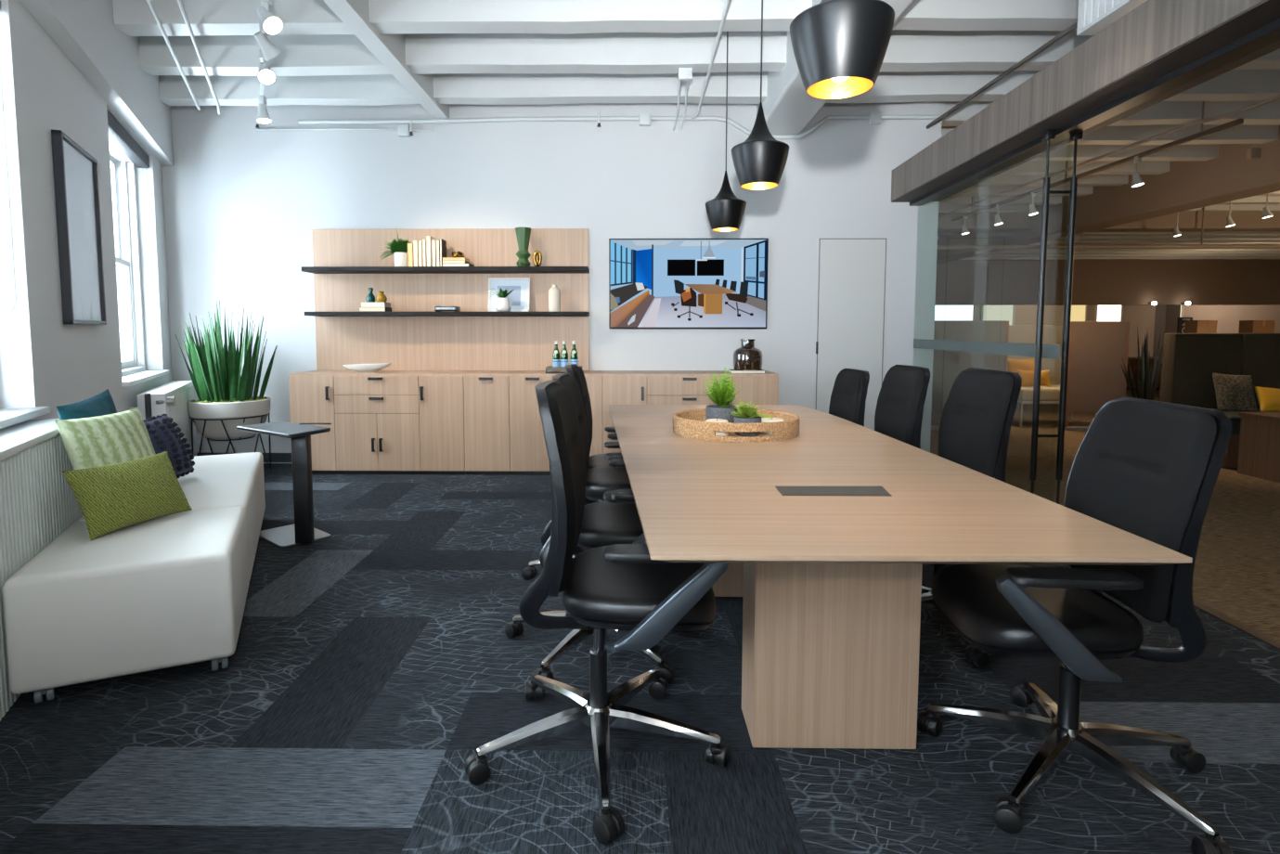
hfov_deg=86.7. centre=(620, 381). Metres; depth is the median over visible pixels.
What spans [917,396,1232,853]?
office chair
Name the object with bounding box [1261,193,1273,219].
spotlight
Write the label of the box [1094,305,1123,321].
window
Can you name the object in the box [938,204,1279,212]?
ceiling beam
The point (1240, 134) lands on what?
ceiling beam
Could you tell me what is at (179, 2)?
conduit
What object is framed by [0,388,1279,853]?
floor
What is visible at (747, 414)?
potted plant
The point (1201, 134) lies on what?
track
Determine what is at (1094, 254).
ceiling beam
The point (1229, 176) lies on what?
ceiling beam
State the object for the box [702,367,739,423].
potted plant
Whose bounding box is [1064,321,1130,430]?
screen
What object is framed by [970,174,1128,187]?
ceiling beam
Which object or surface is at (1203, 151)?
ceiling beam
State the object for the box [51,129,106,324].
wall picture
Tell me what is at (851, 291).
door
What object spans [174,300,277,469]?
snake plant
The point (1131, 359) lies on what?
base cabinet
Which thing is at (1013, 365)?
cushion
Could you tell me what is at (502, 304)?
potted plant
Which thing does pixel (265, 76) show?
spotlight
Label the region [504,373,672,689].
office chair
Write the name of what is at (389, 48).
ceiling beam
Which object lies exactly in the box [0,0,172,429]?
wall
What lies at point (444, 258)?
book
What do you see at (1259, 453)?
end table
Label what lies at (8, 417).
windowsill
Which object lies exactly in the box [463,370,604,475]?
storage cabinet
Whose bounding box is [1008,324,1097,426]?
lounge sofa
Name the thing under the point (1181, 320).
sign
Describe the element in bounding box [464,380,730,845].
office chair
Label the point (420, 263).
book
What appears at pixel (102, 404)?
cushion
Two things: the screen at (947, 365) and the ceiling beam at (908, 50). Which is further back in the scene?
the screen at (947, 365)
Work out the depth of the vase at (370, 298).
5.90 m
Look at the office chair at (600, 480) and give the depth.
3.30 m
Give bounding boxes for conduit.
[145,0,200,110]
[176,0,220,114]
[255,124,433,136]
[297,111,941,139]
[672,67,692,130]
[692,0,730,119]
[925,21,1077,129]
[938,94,1279,218]
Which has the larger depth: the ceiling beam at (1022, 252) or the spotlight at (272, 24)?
the ceiling beam at (1022, 252)
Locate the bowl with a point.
(359, 368)
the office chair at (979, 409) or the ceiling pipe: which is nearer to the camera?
the office chair at (979, 409)
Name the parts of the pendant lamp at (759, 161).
lamp shade, cord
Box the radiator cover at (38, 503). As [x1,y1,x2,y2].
[0,418,82,721]
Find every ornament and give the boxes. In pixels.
[451,250,465,257]
[532,250,542,266]
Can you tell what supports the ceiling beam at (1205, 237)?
attached to the ceiling
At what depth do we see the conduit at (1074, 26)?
4.61 m
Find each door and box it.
[815,238,886,430]
[913,129,1083,504]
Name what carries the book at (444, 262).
on the book at (444, 265)
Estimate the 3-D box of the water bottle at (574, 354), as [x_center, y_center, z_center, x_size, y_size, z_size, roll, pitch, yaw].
[-0.396,-0.222,5.856,0.068,0.257,0.070,0,4,1]
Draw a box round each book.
[359,307,391,311]
[361,302,390,307]
[407,243,413,266]
[413,240,418,266]
[418,240,423,266]
[422,239,426,266]
[426,235,435,266]
[431,239,436,266]
[436,239,439,266]
[439,238,446,266]
[442,257,469,261]
[442,260,469,263]
[442,263,474,266]
[728,369,765,373]
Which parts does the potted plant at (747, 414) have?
pot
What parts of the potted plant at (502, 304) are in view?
pot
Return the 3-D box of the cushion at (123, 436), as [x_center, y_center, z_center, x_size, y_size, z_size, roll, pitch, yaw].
[-2.147,0.353,2.899,0.194,0.438,0.436,0,4,6]
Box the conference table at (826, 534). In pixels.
[608,404,1192,749]
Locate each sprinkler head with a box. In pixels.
[409,119,413,135]
[596,110,601,127]
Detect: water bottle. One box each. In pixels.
[552,340,560,366]
[560,340,568,366]
[569,340,578,366]
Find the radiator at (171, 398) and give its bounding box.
[129,380,196,456]
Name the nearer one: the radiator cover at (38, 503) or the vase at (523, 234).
the radiator cover at (38, 503)
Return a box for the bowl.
[342,362,391,372]
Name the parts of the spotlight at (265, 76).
stem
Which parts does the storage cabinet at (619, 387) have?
door, handle, handle, drawer, drawer, handle, door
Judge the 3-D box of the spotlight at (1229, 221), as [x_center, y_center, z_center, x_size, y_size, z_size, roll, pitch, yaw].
[8.569,-2.596,9.478,0.115,0.848,0.114,0,4,1]
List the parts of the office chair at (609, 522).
leg, frame, leg, backrest, seat, armrest, leg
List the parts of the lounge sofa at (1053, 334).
panel, seat, leg frame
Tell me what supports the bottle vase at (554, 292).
on the wall shelving
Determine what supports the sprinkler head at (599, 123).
attached to the ceiling beam at (743, 87)
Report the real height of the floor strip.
0.006 m
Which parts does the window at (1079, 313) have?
frame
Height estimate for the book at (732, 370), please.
0.026 m
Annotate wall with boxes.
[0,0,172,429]
[161,101,942,463]
[935,258,1279,305]
[974,305,1279,356]
[1076,0,1146,35]
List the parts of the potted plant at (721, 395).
pot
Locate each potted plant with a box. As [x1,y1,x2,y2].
[487,287,514,311]
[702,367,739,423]
[730,397,773,436]
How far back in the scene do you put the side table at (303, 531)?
3.89 m
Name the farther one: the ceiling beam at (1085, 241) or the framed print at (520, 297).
the ceiling beam at (1085, 241)
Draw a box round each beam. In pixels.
[19,0,173,166]
[323,0,449,118]
[756,0,913,134]
[891,0,1279,206]
[936,125,1279,263]
[937,210,1279,232]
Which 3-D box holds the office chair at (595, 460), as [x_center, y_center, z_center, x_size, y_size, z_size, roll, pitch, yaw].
[-0.095,0.432,4.063,0.728,0.994,0.754,0,4,-1]
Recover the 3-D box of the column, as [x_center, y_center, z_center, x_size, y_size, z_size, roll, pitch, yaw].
[17.331,-2.177,21.439,0.450,3.530,0.450,0,4,1]
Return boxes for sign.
[1176,317,1192,333]
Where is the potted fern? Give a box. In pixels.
[379,229,412,266]
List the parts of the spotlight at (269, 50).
stem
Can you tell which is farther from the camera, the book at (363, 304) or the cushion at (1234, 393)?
the cushion at (1234, 393)
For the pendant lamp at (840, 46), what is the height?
1.628 m
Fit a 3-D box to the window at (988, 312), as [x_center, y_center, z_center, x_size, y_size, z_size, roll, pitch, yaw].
[12.419,-2.276,22.264,1.100,1.200,0.049,0,4,1]
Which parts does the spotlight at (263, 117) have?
stem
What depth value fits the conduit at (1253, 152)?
6.40 m
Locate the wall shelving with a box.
[301,228,589,370]
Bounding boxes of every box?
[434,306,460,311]
[1184,320,1217,333]
[1238,320,1275,333]
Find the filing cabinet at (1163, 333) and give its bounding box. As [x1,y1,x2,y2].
[1159,333,1164,396]
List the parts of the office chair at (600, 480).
leg, frame, backrest, seat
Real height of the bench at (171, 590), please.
0.444 m
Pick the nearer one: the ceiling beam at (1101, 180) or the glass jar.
the glass jar
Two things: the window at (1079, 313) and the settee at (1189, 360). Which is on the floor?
the settee at (1189, 360)
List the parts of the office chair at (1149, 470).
leg, seat, leg, leg, armrest, leg, backrest, leg, frame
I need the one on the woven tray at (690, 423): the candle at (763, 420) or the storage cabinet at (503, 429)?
the candle at (763, 420)
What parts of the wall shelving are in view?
shelf, shelf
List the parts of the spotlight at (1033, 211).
stem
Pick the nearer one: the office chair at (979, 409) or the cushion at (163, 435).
the office chair at (979, 409)
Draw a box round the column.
[1152,305,1180,356]
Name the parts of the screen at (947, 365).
foot rail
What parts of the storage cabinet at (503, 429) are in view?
handle, door, door, handle, door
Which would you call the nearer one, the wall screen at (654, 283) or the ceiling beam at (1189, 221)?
the wall screen at (654, 283)
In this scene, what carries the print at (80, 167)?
attached to the wall picture at (75, 171)
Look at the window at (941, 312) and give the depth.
22.30 m
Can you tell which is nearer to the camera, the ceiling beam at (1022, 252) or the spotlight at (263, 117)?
the spotlight at (263, 117)
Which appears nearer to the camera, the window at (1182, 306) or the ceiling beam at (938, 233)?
the ceiling beam at (938, 233)
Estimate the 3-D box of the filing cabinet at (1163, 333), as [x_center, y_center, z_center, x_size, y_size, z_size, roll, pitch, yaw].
[10.647,-0.259,11.892,1.900,1.170,0.500,0,4,1]
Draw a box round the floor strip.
[1192,598,1279,650]
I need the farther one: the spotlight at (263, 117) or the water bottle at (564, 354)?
the water bottle at (564, 354)
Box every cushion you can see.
[54,407,155,469]
[56,388,116,419]
[62,451,192,541]
[142,413,194,478]
[1007,358,1034,372]
[1017,369,1050,386]
[1212,372,1256,412]
[1254,386,1279,412]
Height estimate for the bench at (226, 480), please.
0.444 m
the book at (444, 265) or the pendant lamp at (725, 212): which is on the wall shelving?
the book at (444, 265)
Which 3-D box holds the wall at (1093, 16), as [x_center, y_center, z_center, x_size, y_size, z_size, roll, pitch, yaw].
[2.487,-1.994,0.824,0.218,0.730,5.530,0,4,1]
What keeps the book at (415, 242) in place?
on the wall shelving
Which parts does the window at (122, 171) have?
sash, sash, frame, sill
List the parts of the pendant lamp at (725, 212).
lamp shade, cord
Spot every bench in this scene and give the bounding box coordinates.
[2,505,249,703]
[76,452,265,580]
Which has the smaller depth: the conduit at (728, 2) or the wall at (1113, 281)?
the conduit at (728, 2)
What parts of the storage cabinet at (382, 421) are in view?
door, handle, door, handle, handle, handle, drawer, drawer, handle, door, handle, door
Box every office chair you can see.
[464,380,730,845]
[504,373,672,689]
[521,363,631,580]
[550,380,620,520]
[828,368,869,426]
[874,364,933,565]
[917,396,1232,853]
[920,367,1021,668]
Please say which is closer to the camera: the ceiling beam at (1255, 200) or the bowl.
the bowl
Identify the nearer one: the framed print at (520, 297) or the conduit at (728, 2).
the conduit at (728, 2)
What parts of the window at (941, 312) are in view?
frame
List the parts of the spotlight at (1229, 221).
stem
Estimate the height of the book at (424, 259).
0.236 m
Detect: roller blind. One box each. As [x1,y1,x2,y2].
[0,7,16,313]
[106,108,154,307]
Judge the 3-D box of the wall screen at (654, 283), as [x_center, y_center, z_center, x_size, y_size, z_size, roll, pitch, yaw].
[0.611,-0.875,6.081,1.416,0.804,0.057,0,4,1]
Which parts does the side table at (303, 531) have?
plate, post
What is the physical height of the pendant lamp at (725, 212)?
1.618 m
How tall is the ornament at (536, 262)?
0.143 m
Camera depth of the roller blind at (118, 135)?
5.17 m
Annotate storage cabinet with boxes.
[288,370,474,474]
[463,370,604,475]
[602,370,778,453]
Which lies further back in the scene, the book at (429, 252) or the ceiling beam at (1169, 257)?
the ceiling beam at (1169, 257)
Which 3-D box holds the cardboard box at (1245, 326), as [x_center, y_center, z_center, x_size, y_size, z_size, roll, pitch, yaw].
[11.081,-0.954,11.796,0.370,0.230,0.272,0,4,1]
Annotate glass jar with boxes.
[733,338,762,370]
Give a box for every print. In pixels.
[63,140,101,321]
[487,277,530,311]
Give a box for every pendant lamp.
[705,31,746,231]
[731,0,788,190]
[789,0,894,99]
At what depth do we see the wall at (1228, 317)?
22.21 m
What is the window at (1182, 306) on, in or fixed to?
in the wall at (1228, 317)
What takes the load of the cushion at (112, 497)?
on the bench at (171, 590)
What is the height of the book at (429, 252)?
0.264 m
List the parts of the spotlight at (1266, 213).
stem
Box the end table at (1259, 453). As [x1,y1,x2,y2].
[1237,412,1279,482]
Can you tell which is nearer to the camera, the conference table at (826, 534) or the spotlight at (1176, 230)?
the conference table at (826, 534)
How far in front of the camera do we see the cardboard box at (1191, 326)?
11.68 m
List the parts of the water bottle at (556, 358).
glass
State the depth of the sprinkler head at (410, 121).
5.89 m
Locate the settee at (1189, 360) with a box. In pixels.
[1160,333,1279,467]
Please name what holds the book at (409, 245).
on the wall shelving
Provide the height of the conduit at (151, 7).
0.023 m
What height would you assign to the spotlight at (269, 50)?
0.214 m
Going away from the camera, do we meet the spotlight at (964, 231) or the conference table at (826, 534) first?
the conference table at (826, 534)
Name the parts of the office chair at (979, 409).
leg, leg, backrest, frame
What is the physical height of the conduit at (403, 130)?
0.100 m
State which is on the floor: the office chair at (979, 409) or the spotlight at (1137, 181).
the office chair at (979, 409)
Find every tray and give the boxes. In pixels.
[545,365,581,373]
[672,408,799,442]
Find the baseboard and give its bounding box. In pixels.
[196,452,291,462]
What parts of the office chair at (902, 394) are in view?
backrest, frame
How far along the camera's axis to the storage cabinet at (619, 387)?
5.70 m
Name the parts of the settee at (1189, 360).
panel, seat, panel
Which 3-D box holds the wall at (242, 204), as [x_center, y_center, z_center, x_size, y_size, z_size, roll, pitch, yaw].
[-0.832,-1.014,6.203,7.330,3.550,0.160,0,4,1]
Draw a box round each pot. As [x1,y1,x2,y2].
[187,395,271,439]
[393,252,407,266]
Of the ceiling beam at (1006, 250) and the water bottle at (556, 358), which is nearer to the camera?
the water bottle at (556, 358)
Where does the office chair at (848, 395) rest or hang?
on the floor
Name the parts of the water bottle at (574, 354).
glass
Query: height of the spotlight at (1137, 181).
0.304 m
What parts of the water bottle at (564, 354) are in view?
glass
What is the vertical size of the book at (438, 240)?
0.229 m
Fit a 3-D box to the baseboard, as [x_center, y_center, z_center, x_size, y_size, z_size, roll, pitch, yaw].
[-3.483,0.703,6.292,1.330,0.088,0.014,0,4,1]
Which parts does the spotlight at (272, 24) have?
stem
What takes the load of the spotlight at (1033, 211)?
hanging from the track at (1201, 134)
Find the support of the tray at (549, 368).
on the storage cabinet at (503, 429)
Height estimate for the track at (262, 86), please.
0.460 m
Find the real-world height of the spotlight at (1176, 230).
0.848 m
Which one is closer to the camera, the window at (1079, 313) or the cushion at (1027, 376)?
the cushion at (1027, 376)
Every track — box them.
[259,2,265,95]
[951,101,1243,220]
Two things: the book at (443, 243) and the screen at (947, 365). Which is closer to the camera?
the book at (443, 243)
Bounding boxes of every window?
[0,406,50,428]
[108,139,169,387]
[934,305,975,320]
[980,305,1015,324]
[1070,305,1087,321]
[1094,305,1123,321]
[1180,305,1184,317]
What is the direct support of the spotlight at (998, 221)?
hanging from the track at (1201, 134)
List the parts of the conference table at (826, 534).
hatch lid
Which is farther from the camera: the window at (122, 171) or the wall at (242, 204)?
the wall at (242, 204)
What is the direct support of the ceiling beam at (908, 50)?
attached to the ceiling
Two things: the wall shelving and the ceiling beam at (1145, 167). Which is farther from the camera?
the ceiling beam at (1145, 167)
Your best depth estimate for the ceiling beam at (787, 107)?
5.16 m
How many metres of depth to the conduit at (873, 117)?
5.95 m
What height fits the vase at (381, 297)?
0.098 m
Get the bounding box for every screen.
[608,238,768,329]
[930,320,1008,429]
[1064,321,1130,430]
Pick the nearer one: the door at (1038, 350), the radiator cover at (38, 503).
the radiator cover at (38, 503)
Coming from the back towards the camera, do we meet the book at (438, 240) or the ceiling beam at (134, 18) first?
the book at (438, 240)
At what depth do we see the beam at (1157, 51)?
3.30 m
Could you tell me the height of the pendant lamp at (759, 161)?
1.602 m
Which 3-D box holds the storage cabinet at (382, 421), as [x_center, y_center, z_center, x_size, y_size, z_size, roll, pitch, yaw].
[-2.065,0.347,5.988,1.485,0.868,0.510,0,4,1]
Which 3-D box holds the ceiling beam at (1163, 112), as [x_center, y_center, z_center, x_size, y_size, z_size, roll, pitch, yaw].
[12.224,-2.560,6.066,18.760,0.406,0.182,0,4,1]
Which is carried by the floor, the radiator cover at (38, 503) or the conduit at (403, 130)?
the radiator cover at (38, 503)
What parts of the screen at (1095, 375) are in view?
foot rail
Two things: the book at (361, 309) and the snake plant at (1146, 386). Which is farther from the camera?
the snake plant at (1146, 386)
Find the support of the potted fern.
on the wall shelving
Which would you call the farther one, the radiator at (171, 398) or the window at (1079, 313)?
the window at (1079, 313)
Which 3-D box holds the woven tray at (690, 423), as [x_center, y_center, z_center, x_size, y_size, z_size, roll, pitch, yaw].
[0.562,0.203,3.307,0.607,0.086,0.607,0,4,1]
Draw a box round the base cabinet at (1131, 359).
[1125,356,1161,389]
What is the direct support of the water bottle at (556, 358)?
on the tray at (549, 368)
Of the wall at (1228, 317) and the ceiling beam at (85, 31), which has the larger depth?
the wall at (1228, 317)
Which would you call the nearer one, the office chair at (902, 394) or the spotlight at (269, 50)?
the office chair at (902, 394)
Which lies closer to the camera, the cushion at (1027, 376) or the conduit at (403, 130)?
the conduit at (403, 130)
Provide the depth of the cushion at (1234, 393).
6.35 m
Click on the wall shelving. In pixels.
(413, 336)
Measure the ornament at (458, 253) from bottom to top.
0.060 m
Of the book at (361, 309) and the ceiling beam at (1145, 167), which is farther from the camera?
the ceiling beam at (1145, 167)
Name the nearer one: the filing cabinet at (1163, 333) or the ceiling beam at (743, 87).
the ceiling beam at (743, 87)
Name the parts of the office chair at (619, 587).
leg, frame, leg, backrest, leg, armrest, leg, seat, leg, armrest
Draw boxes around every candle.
[705,418,728,436]
[761,417,784,434]
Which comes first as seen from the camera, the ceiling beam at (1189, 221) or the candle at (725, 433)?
the candle at (725, 433)
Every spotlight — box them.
[253,21,281,60]
[256,0,284,35]
[256,95,271,123]
[257,49,276,85]
[961,215,969,234]
[994,204,1003,225]
[1028,192,1038,216]
[1131,155,1145,187]
[1173,212,1182,236]
[1225,200,1235,227]
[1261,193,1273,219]
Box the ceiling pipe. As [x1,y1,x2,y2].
[937,206,1279,249]
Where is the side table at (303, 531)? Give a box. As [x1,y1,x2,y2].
[236,421,331,547]
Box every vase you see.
[366,287,374,302]
[375,291,387,302]
[515,227,530,266]
[548,284,560,311]
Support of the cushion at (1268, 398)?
on the settee at (1189, 360)
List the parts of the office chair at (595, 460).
seat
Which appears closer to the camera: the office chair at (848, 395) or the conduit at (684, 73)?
the office chair at (848, 395)
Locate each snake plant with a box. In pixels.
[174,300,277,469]
[1121,325,1167,400]
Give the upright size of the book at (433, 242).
0.229 m
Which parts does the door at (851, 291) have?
handle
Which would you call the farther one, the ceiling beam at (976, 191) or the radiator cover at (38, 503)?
the ceiling beam at (976, 191)
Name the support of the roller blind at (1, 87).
attached to the wall at (45, 361)
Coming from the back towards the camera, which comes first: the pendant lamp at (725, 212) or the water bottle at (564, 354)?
the water bottle at (564, 354)
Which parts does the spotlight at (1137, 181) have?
stem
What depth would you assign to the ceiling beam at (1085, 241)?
14.82 m
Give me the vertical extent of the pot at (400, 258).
0.127 m

